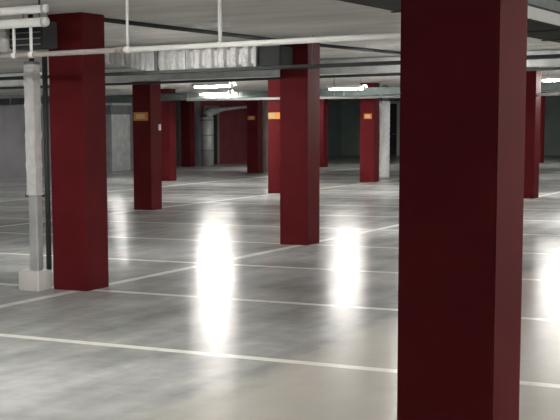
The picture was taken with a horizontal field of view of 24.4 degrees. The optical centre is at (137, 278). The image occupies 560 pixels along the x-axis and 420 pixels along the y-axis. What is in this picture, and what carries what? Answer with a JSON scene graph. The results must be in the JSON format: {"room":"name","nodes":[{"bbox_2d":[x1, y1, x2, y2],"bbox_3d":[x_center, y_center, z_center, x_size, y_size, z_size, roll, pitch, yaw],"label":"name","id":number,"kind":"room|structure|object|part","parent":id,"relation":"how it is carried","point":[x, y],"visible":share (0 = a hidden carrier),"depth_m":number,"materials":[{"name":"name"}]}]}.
{"room":"parking garage","nodes":[
{"label":"parking garage","id":0,"kind":"room"},
{"bbox_2d":[0,94,340,177],"bbox_3d":[-8.190,-3.828,35.441,0.250,2.690,70.000,3,8,32],"label":"wall","id":1,"kind":"structure","parent":0,"point":[12,117],"depth_m":52.11,"materials":[{"name":"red paint"}]},
{"bbox_2d":[203,106,219,163],"bbox_3d":[3.080,-5.955,53.178,0.107,2.420,1.240,3,8,32],"label":"door","id":2,"kind":"structure","parent":1,"relation":"in","point":[216,117],"depth_m":53.53,"materials":[{"name":"grey metal"}]},
{"bbox_2d":[0,155,559,419],"bbox_3d":[5.371,-1.575,27.270,32.200,0.250,70.600,3,8,32],"label":"floor","id":3,"kind":"structure","parent":0,"point":[203,313],"depth_m":11.13,"materials":[{"name":"concrete"}]},
{"bbox_2d":[18,269,50,291],"bbox_3d":[-1.021,0.016,12.697,0.250,0.200,0.225,3,8,32],"label":"plinth","id":4,"kind":"object","parent":3,"relation":"on","point":[29,280],"visible":0.94,"depth_m":12.61,"materials":[{"name":"white paint"}]},
{"bbox_2d":[23,14,46,270],"bbox_3d":[-1.040,-1.318,12.529,0.260,2.487,0.133,3,8,32],"label":"foil riser","id":5,"kind":"object","parent":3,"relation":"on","point":[31,73],"visible":0.98,"depth_m":12.49,"materials":[{"name":"silver metal"}]},
{"bbox_2d":[42,57,51,269],"bbox_3d":[-0.892,-1.144,12.576,0.052,2.122,0.052,3,8,32],"label":"pipe","id":6,"kind":"object","parent":3,"relation":"on","point":[44,59],"visible":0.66,"depth_m":12.56,"materials":[{"name":"metal"}]},
{"bbox_2d":[48,12,108,290],"bbox_3d":[-0.581,-1.238,12.642,0.400,2.690,0.400,3,8,32],"label":"column","id":7,"kind":"structure","parent":3,"relation":"on","point":[76,82],"depth_m":12.50,"materials":[{"name":"red paint"}]},
{"bbox_2d":[106,102,130,171],"bbox_3d":[-0.742,-5.268,46.705,0.450,2.688,1.310,3,8,32],"label":"wide riser","id":8,"kind":"object","parent":3,"relation":"on","point":[117,116],"visible":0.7,"depth_m":46.47,"materials":[{"name":"grey metal"}]},
{"bbox_3d":[-0.805,-6.137,46.634,0.330,0.329,1.150,3,8,32],"label":"casing","id":9,"kind":"part","parent":8,"relation":"part of","materials":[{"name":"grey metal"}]},
{"bbox_3d":[-0.757,-6.337,46.578,0.450,0.079,1.310,3,8,32],"label":"lid","id":10,"kind":"part","parent":8,"relation":"part of","materials":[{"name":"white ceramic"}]},
{"bbox_2d":[132,81,161,209],"bbox_3d":[0.186,-2.675,24.683,0.400,2.690,0.400,3,8,32],"label":"column","id":11,"kind":"structure","parent":3,"relation":"on","point":[147,163],"depth_m":24.55,"materials":[{"name":"red paint"}]},
{"bbox_2d":[133,112,147,120],"bbox_3d":[0.060,-3.095,24.462,0.320,0.160,0.014,3,8,32],"label":"sign","id":12,"kind":"object","parent":11,"relation":"attached to","point":[138,116],"visible":1,"depth_m":24.46,"materials":[{"name":"orange paint"}]},
{"bbox_3d":[0.057,-3.094,24.457,0.192,0.090,0.002,3,8,32],"label":"sign panel","id":13,"kind":"part","parent":12,"relation":"part of","materials":[{"name":"orange plastic"}]},
{"bbox_2d":[161,89,175,180],"bbox_3d":[0.863,-4.227,37.710,0.400,2.690,0.400,3,8,32],"label":"column","id":14,"kind":"structure","parent":3,"relation":"on","point":[168,108],"depth_m":37.56,"materials":[{"name":"red paint"}]},
{"bbox_2d":[181,100,194,166],"bbox_3d":[1.984,-5.771,50.613,0.400,2.690,0.400,3,8,32],"label":"column","id":15,"kind":"structure","parent":3,"relation":"on","point":[187,107],"depth_m":50.47,"materials":[{"name":"red paint"}]},
{"bbox_2d":[200,106,246,165],"bbox_3d":[4.115,-5.930,52.589,0.541,2.478,4.357,6,9,44],"label":"bent riser","id":16,"kind":"object","parent":3,"relation":"on","point":[207,121],"visible":0.91,"depth_m":51.08,"materials":[{"name":"grey metal"}]},
{"bbox_2d":[247,100,262,172],"bbox_3d":[3.941,-4.893,42.956,0.400,2.690,0.400,3,8,32],"label":"column","id":17,"kind":"structure","parent":3,"relation":"on","point":[254,107],"depth_m":42.82,"materials":[{"name":"red paint"}]},
{"bbox_2d":[263,100,267,171],"bbox_3d":[4.360,-4.974,43.590,0.240,2.690,0.234,3,8,32],"label":"thin riser","id":18,"kind":"object","parent":3,"relation":"on","point":[265,102],"visible":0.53,"depth_m":43.53,"materials":[{"name":"grey metal"}]},
{"bbox_2d":[268,80,279,193],"bbox_3d":[3.317,-3.338,29.906,0.400,2.690,0.400,3,8,32],"label":"column","id":19,"kind":"structure","parent":3,"relation":"on","point":[273,85],"depth_m":29.78,"materials":[{"name":"red paint"}]},
{"bbox_2d":[268,112,279,118],"bbox_3d":[3.189,-3.773,29.684,0.340,0.150,0.014,3,8,32],"label":"sign","id":20,"kind":"object","parent":19,"relation":"attached to","point":[274,115],"visible":0.82,"depth_m":29.69,"materials":[{"name":"orange paint"}]},
{"bbox_3d":[3.114,-3.777,29.723,0.152,0.130,0.002,3,8,32],"label":"sign panel","id":21,"kind":"part","parent":20,"relation":"part of","materials":[{"name":"yellow paint"}]},
{"bbox_2d":[280,43,319,244],"bbox_3d":[2.169,-1.804,17.090,0.400,2.690,0.400,3,8,32],"label":"column","id":22,"kind":"structure","parent":3,"relation":"on","point":[299,88],"depth_m":16.95,"materials":[{"name":"red paint"}]},
{"bbox_2d":[320,99,327,166],"bbox_3d":[6.820,-5.486,47.609,0.400,2.690,0.400,3,8,32],"label":"column","id":23,"kind":"structure","parent":3,"relation":"on","point":[323,102],"depth_m":47.45,"materials":[{"name":"red paint"}]},
{"bbox_2d":[360,83,379,181],"bbox_3d":[6.345,-3.982,34.972,0.400,2.690,0.400,3,8,32],"label":"column","id":24,"kind":"structure","parent":3,"relation":"on","point":[369,128],"depth_m":34.84,"materials":[{"name":"red paint"}]},
{"bbox_2d":[364,114,371,118],"bbox_3d":[6.253,-4.400,34.730,0.220,0.140,0.014,3,8,32],"label":"sign","id":25,"kind":"object","parent":24,"relation":"attached to","point":[366,116],"visible":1,"depth_m":34.72,"materials":[{"name":"orange paint"}]},
{"bbox_2d":[379,85,389,177],"bbox_3d":[7.224,-4.281,37.387,0.311,2.690,0.307,3,8,32],"label":"foil riser","id":26,"kind":"object","parent":3,"relation":"on","point":[384,148],"visible":0.98,"depth_m":37.30,"materials":[{"name":"silver metal"}]},
{"bbox_2d":[397,0,527,419],"bbox_3d":[1.365,-0.405,5.375,0.408,2.690,0.408,3,8,32],"label":"column","id":27,"kind":"structure","parent":3,"relation":"on","point":[463,63],"depth_m":5.22,"materials":[{"name":"red paint"}]},
{"bbox_2d":[524,67,540,198],"bbox_3d":[8.116,-3.016,26.603,0.400,2.690,0.400,3,8,32],"label":"column","id":28,"kind":"structure","parent":3,"relation":"on","point":[533,78],"depth_m":26.42,"materials":[{"name":"red paint"}]},
{"bbox_2d":[539,92,544,162],"bbox_3d":[15.396,-5.794,49.168,0.400,2.690,0.400,3,8,32],"label":"column","id":29,"kind":"structure","parent":3,"relation":"on","point":[542,110],"depth_m":49.00,"materials":[{"name":"red paint"}]},
{"bbox_2d":[0,0,559,101],"bbox_3d":[5.329,-4.495,26.924,32.200,0.250,70.600,3,8,32],"label":"ceiling","id":30,"kind":"structure","parent":0,"point":[279,19],"depth_m":14.24,"materials":[{"name":"concrete"}]},
{"bbox_2d":[0,29,12,51],"bbox_3d":[-1.732,-2.356,12.397,1.238,0.378,0.273,3,8,32],"label":"duct","id":31,"kind":"object","parent":30,"relation":"hanging from","point":[4,33],"visible":0.58,"depth_m":12.04,"materials":[{"name":"silver metal"}]},
{"bbox_2d":[0,0,48,15],"bbox_3d":[-1.840,-2.339,11.288,2.560,0.148,0.091,3,8,32],"label":"insulated pipe","id":32,"kind":"object","parent":30,"relation":"hanging from","point":[43,8],"visible":1,"depth_m":10.71,"materials":[{"name":"white plastic"}]},
{"bbox_2d":[0,13,49,28],"bbox_3d":[-1.840,-2.283,11.293,2.560,0.260,0.095,3,8,32],"label":"insulated pipe","id":33,"kind":"object","parent":30,"relation":"hanging from","point":[44,21],"visible":1,"depth_m":10.71,"materials":[{"name":"white plastic"}]},
{"bbox_2d":[10,12,56,50],"bbox_3d":[-0.978,-2.324,11.953,0.380,0.360,0.262,3,8,32],"label":"box","id":34,"kind":"object","parent":30,"relation":"hanging from","point":[44,38],"visible":0.59,"depth_m":11.87,"materials":[{"name":"metal"}]},
{"bbox_2d":[104,18,276,39],"bbox_3d":[0.792,-2.833,14.710,0.044,0.042,4.740,3,8,31],"label":"conduit","id":35,"kind":"object","parent":30,"relation":"attached to","point":[108,20],"visible":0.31,"depth_m":14.19,"materials":[{"name":"metal"}]},
{"bbox_2d":[105,45,291,70],"bbox_3d":[0.763,-2.960,17.170,2.710,0.373,0.507,3,8,32],"label":"duct","id":36,"kind":"object","parent":30,"relation":"hanging from","point":[248,56],"visible":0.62,"depth_m":16.85,"materials":[{"name":"silver metal"}]},
{"bbox_2d":[0,0,400,58],"bbox_3d":[-0.314,-2.070,10.364,5.600,0.509,0.056,3,8,32],"label":"pipe","id":37,"kind":"object","parent":30,"relation":"hanging from","point":[219,44],"visible":0.84,"depth_m":9.90,"materials":[{"name":"white metal"}]},
{"bbox_3d":[-1.045,-2.007,10.828,0.026,0.209,0.025,3,8,32],"label":"hanging rod","id":38,"kind":"part","parent":37,"relation":"part of","materials":[{"name":"white metal"}]},
{"bbox_3d":[-0.894,-1.999,10.735,0.026,0.209,0.025,3,8,32],"label":"hanging rod","id":39,"kind":"part","parent":37,"relation":"part of","materials":[{"name":"white metal"}]},
{"bbox_3d":[-0.082,-2.078,10.218,0.024,0.465,0.023,3,8,32],"label":"hanging rod","id":40,"kind":"part","parent":37,"relation":"part of","materials":[{"name":"white metal"}]},
{"bbox_3d":[0.630,-2.036,9.779,0.031,0.465,0.030,3,8,32],"label":"hanging rod","id":41,"kind":"part","parent":37,"relation":"part of","materials":[{"name":"white metal"}]},
{"bbox_2d":[193,21,232,28],"bbox_3d":[0.807,-2.702,13.650,0.380,0.057,0.200,3,8,32],"label":"junction box","id":42,"kind":"object","parent":30,"relation":"attached to","point":[225,24],"visible":1,"depth_m":13.59,"materials":[{"name":"metal"}]},
{"bbox_3d":[0.808,-2.677,13.653,0.340,0.007,0.160,3,8,32],"label":"box lid","id":43,"kind":"part","parent":42,"relation":"part of","materials":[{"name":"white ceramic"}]},
{"bbox_2d":[191,78,235,87],"bbox_3d":[1.681,-4.345,28.271,0.940,0.260,0.350,3,8,32],"label":"lamp","id":44,"kind":"object","parent":30,"relation":"hanging from","point":[208,84],"visible":0.85,"depth_m":28.16,"materials":[{"name":"white glass"}]},
{"bbox_2d":[197,90,233,94],"bbox_3d":[2.123,-5.128,34.830,0.940,0.260,0.350,3,8,32],"label":"lamp","id":45,"kind":"object","parent":30,"relation":"hanging from","point":[219,92],"visible":0.89,"depth_m":34.72,"materials":[{"name":"grey metal"}]},
{"bbox_2d":[0,50,559,86],"bbox_3d":[0.410,-3.750,23.403,17.800,0.260,0.338,3,8,32],"label":"duct","id":46,"kind":"object","parent":30,"relation":"hanging from","point":[537,62],"visible":0.33,"depth_m":22.19,"materials":[{"name":"metal"}]},
{"bbox_2d":[0,82,559,104],"bbox_3d":[2.792,-5.104,35.059,18.500,0.380,0.515,3,8,32],"label":"duct","id":47,"kind":"object","parent":30,"relation":"hanging from","point":[545,86],"visible":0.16,"depth_m":34.65,"materials":[{"name":"grey metal"}]},
{"bbox_2d":[0,36,559,80],"bbox_3d":[1.360,-2.857,16.344,9.900,0.400,0.220,3,8,32],"label":"cable tray","id":48,"kind":"object","parent":30,"relation":"hanging from","point":[547,56],"visible":0.66,"depth_m":16.13,"materials":[{"name":"metal"}]},
{"bbox_2d":[0,67,559,88],"bbox_3d":[0.456,-3.770,23.761,16.500,0.305,0.220,3,8,32],"label":"cable tray","id":49,"kind":"object","parent":30,"relation":"hanging from","point":[544,68],"visible":0.47,"depth_m":22.78,"materials":[{"name":"metal"}]},
{"bbox_2d":[327,84,366,89],"bbox_3d":[5.174,-4.790,31.607,0.940,0.260,0.350,3,8,32],"label":"lamp","id":50,"kind":"object","parent":30,"relation":"hanging from","point":[331,87],"visible":1,"depth_m":31.50,"materials":[{"name":"grey metal"}]},
{"bbox_2d":[320,44,399,54],"bbox_3d":[3.432,-3.362,18.858,0.044,0.042,4.154,4,8,34],"label":"conduit","id":51,"kind":"object","parent":30,"relation":"attached to","point":[321,45],"visible":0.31,"depth_m":18.50,"materials":[{"name":"metal"}]},
{"bbox_2d":[186,78,559,100],"bbox_3d":[5.054,-4.232,28.315,9.101,0.590,0.060,3,8,32],"label":"pipe","id":52,"kind":"object","parent":30,"relation":"hanging from","point":[539,94],"visible":0.6,"depth_m":28.78,"materials":[{"name":"grey metal"}]},
{"bbox_2d":[338,0,559,42],"bbox_3d":[2.271,-2.093,9.354,0.641,0.300,10.620,3,8,32],"label":"duct","id":53,"kind":"object","parent":30,"relation":"hanging from","point":[543,20],"visible":0.3,"depth_m":10.53,"materials":[{"name":"grey metal"}]},
{"bbox_2d":[527,37,559,44],"bbox_3d":[5.072,-3.065,16.509,1.020,0.128,0.490,3,8,32],"label":"duct","id":54,"kind":"object","parent":30,"relation":"attached to","point":[530,41],"visible":0.11,"depth_m":16.29,"materials":[{"name":"metal"}]},
{"bbox_2d":[541,76,559,81],"bbox_3d":[9.084,-4.326,27.212,0.940,0.260,0.350,3,8,32],"label":"lamp","id":55,"kind":"object","parent":30,"relation":"hanging from","point":[543,78],"visible":0.85,"depth_m":27.27,"materials":[{"name":"grey metal"}]},
{"bbox_2d":[341,97,559,154],"bbox_3d":[23.831,-6.811,56.728,32.100,2.690,0.250,3,8,32],"label":"wall","id":56,"kind":"structure","parent":0,"point":[350,111],"depth_m":64.33,"materials":[{"name":"green paint"}]},
{"bbox_2d":[390,101,399,154],"bbox_3d":[12.610,-7.427,63.424,0.840,2.660,0.117,3,8,32],"label":"door","id":57,"kind":"structure","parent":56,"relation":"in","point":[394,105],"depth_m":63.33,"materials":[{"name":"black metal"}]}
]}

